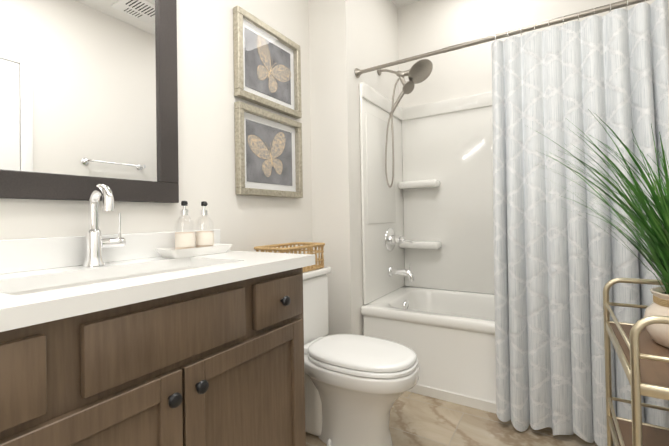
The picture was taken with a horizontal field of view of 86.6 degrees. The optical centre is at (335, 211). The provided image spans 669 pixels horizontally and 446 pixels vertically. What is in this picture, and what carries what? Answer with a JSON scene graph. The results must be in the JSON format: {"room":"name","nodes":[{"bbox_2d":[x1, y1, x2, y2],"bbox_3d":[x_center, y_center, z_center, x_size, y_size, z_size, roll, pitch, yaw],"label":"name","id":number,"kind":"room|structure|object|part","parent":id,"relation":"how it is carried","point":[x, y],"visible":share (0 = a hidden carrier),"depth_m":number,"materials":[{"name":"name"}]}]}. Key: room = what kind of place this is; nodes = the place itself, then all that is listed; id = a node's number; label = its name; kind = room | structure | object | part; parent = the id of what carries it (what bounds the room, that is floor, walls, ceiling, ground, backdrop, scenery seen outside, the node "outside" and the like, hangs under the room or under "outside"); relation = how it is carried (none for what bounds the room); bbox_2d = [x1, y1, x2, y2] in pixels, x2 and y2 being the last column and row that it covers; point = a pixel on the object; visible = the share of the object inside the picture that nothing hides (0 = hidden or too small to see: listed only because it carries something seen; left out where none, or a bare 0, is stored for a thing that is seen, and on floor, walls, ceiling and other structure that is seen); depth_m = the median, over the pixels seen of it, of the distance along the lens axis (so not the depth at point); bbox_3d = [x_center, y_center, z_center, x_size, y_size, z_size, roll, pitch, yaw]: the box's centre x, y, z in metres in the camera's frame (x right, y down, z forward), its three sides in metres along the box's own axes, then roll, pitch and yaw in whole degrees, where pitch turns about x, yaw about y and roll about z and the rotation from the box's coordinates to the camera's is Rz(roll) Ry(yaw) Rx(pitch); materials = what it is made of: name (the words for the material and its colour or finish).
{"room":"bathroom","nodes":[
{"label":"bathroom","id":0,"kind":"room"},
{"bbox_2d":[0,0,312,253],"bbox_3d":[-0.905,-0.306,1.232,0.120,2.740,2.635,-2,-1,32],"label":"wall","id":1,"kind":"structure","parent":0,"point":[207,99],"depth_m":1.65,"materials":[{"name":"white paint"}]},
{"bbox_2d":[0,0,178,202],"bbox_3d":[-0.845,-0.502,1.193,0.028,0.930,0.678,-2,-1,32],"label":"mirror","id":2,"kind":"object","parent":1,"relation":"attached to","point":[88,95],"visible":0.98,"depth_m":1.20,"materials":[{"name":"beige mirror"}]},
{"bbox_2d":[233,6,301,118],"bbox_3d":[-0.360,-0.798,1.976,0.038,0.447,0.508,-2,-1,32],"label":"picture","id":3,"kind":"object","parent":1,"relation":"attached to","point":[267,66],"visible":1,"depth_m":1.94,"materials":[{"name":"white"}]},
{"bbox_2d":[243,20,293,109],"bbox_3d":[-0.370,-0.798,1.983,0.013,0.427,0.488,-2,-1,32],"label":"art","id":4,"kind":"object","parent":3,"relation":"attached to","point":[268,61],"depth_m":1.96,"materials":[{"name":"grey paper"}]},
{"label":"glass","id":5,"kind":"part","parent":3,"relation":"part of","materials":[{"name":"glass"}]},
{"bbox_2d":[234,101,302,197],"bbox_3d":[-0.351,-0.315,1.969,0.038,0.460,0.508,-2,-1,32],"label":"picture","id":6,"kind":"object","parent":1,"relation":"attached to","point":[268,153],"visible":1,"depth_m":1.94,"materials":[{"name":"white"}]},
{"bbox_2d":[244,112,295,191],"bbox_3d":[-0.362,-0.315,1.976,0.013,0.440,0.488,-2,-1,32],"label":"art","id":7,"kind":"object","parent":6,"relation":"attached to","point":[270,144],"depth_m":1.96,"materials":[{"name":"grey paper"}]},
{"label":"glass","id":8,"kind":"part","parent":6,"relation":"part of","materials":[{"name":"glass"}]},
{"bbox_2d":[308,0,399,335],"bbox_3d":[0.171,-0.304,2.697,0.400,2.740,0.990,-2,-1,32],"label":"wall","id":9,"kind":"structure","parent":0,"point":[347,38],"depth_m":2.25,"materials":[{"name":"white paint"}]},
{"bbox_2d":[391,0,420,7],"bbox_3d":[0.146,-1.736,1.166,2.040,0.080,3.625,-2,-1,32],"label":"ceiling","id":10,"kind":"structure","parent":0,"point":[399,3],"depth_m":2.85,"materials":[{"name":"white paint"}]},
{"bbox_2d":[305,391,597,445],"bbox_3d":[0.197,1.083,1.125,2.040,0.080,3.625,-2,-1,32],"label":"floor","id":11,"kind":"structure","parent":0,"point":[416,419],"depth_m":1.70,"materials":[{"name":"tile"}]},
{"bbox_2d":[0,184,314,445],"bbox_3d":[-0.598,0.482,1.027,0.575,1.149,1.125,-2,-1,32],"label":"bathroom vanity","id":12,"kind":"object","parent":11,"relation":"on","point":[131,339],"visible":0.98,"depth_m":0.92,"materials":[{"name":"brown wood"}]},
{"bbox_2d":[0,229,314,331],"bbox_3d":[-0.612,0.141,1.036,0.557,0.134,1.125,-2,-1,32],"label":"countertop","id":13,"kind":"structure","parent":12,"relation":"on","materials":[{"name":"white stone"}]},
{"bbox_2d":[7,267,199,295],"bbox_3d":[-0.594,0.278,1.034,0.348,0.140,0.658,-2,-1,32],"label":"sink","id":14,"kind":"object","parent":13,"relation":"in","point":[35,288],"depth_m":1.08,"materials":[{"name":"white ceramic"}]},
{"bbox_2d":[83,184,125,266],"bbox_3d":[-0.732,0.043,1.156,0.140,0.262,0.123,-2,-1,32],"label":"faucet","id":15,"kind":"object","parent":13,"relation":"on","point":[95,242],"depth_m":1.14,"materials":[{"name":"silver metal"}]},
{"bbox_2d":[155,201,232,257],"bbox_3d":[-0.567,0.066,1.441,0.124,0.218,0.292,-2,-1,32],"label":"soap tray","id":16,"kind":"object","parent":13,"relation":"on","point":[185,245],"visible":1,"depth_m":1.40,"materials":[{"name":"white ceramic"}]},
{"bbox_3d":[-0.565,0.158,1.440,0.124,0.034,0.292,-2,-1,32],"label":"dish","id":17,"kind":"part","parent":16,"relation":"part of","materials":[{"name":"white ceramic"}]},
{"bbox_2d":[303,267,418,445],"bbox_3d":[0.011,0.680,1.704,0.782,0.750,0.458,-2,-1,32],"label":"toilet","id":18,"kind":"object","parent":11,"relation":"on","point":[357,387],"visible":0.73,"depth_m":1.56,"materials":[{"name":"white ceramic"}]},
{"bbox_2d":[254,242,324,272],"bbox_3d":[-0.232,0.242,1.871,0.218,0.137,0.361,-2,-1,32],"label":"wicker basket","id":19,"kind":"object","parent":18,"relation":"on","point":[309,246],"visible":0.35,"depth_m":1.88,"materials":[{"name":"brown wicker"}]},
{"bbox_3d":[0.107,0.653,1.645,0.545,0.049,0.360,-2,-1,32],"label":"seat","id":20,"kind":"part","parent":18,"relation":"part of","materials":[{"name":"white plastic"}]},
{"bbox_2d":[359,59,574,433],"bbox_3d":[0.988,-0.015,2.181,1.517,2.117,0.758,-2,-1,32],"label":"shower stall","id":21,"kind":"object","parent":11,"relation":"on","point":[427,228],"visible":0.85,"depth_m":2.56,"materials":[{"name":"white plastic"}]},
{"bbox_2d":[361,286,574,433],"bbox_3d":[1.004,0.813,2.168,1.516,0.460,0.758,-2,-1,32],"label":"tub","id":22,"kind":"object","parent":21,"relation":"in","point":[450,331],"depth_m":2.02,"materials":[{"name":"white plastic"}]},
{"bbox_2d":[603,278,668,445],"bbox_3d":[0.919,0.622,0.911,0.340,0.808,0.544,-2,-1,32],"label":"bar cart","id":23,"kind":"object","parent":11,"relation":"on","point":[643,355],"visible":0.96,"depth_m":0.98,"materials":[{"name":"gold metal"}]},
{"bbox_2d":[525,109,668,347],"bbox_3d":[0.837,0.045,1.055,0.568,0.658,0.702,-2,-1,32],"label":"potted grass","id":24,"kind":"object","parent":23,"relation":"on","point":[655,237],"depth_m":0.97,"materials":[{"name":"plant"}]},
{"bbox_2d":[643,287,668,347],"bbox_3d":[0.982,0.297,0.972,0.210,0.148,0.210,-2,-1,32],"label":"pot","id":25,"kind":"object","parent":24,"relation":"attached to","point":[659,333],"depth_m":0.98,"materials":[{"name":"ceramic"}]},
{"bbox_2d":[398,0,638,107],"bbox_3d":[1.267,-0.327,2.528,1.640,2.740,0.120,-2,-1,32],"label":"wall","id":26,"kind":"structure","parent":0,"point":[425,26],"depth_m":2.66,"materials":[{"name":"white paint"}]},
{"bbox_3d":[0.955,-0.349,0.588,0.120,2.740,3.505,-2,-1,32],"label":"wall","id":27,"kind":"structure","parent":0,"visible":0},
{"bbox_2d":[355,0,668,445],"bbox_3d":[0.765,0.046,1.818,1.518,1.977,0.193,-2,-1,32],"label":"shower curtain rod","id":28,"kind":"object","parent":27,"relation":"attached to","point":[558,265],"visible":0.88,"depth_m":1.61,"materials":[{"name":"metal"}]},
{"bbox_3d":[0.783,-0.911,1.889,1.518,0.062,0.060,-2,-1,32],"label":"rod","id":29,"kind":"part","parent":28,"relation":"part of","materials":[{"name":"silver metal"}]},
{"bbox_2d":[491,0,668,445],"bbox_3d":[1.091,0.067,1.605,0.704,1.917,0.174,-2,-1,32],"label":"shower curtain","id":30,"kind":"object","parent":28,"relation":"hanging from","point":[553,265],"depth_m":1.61,"materials":[{"name":"fabric"}]}
]}

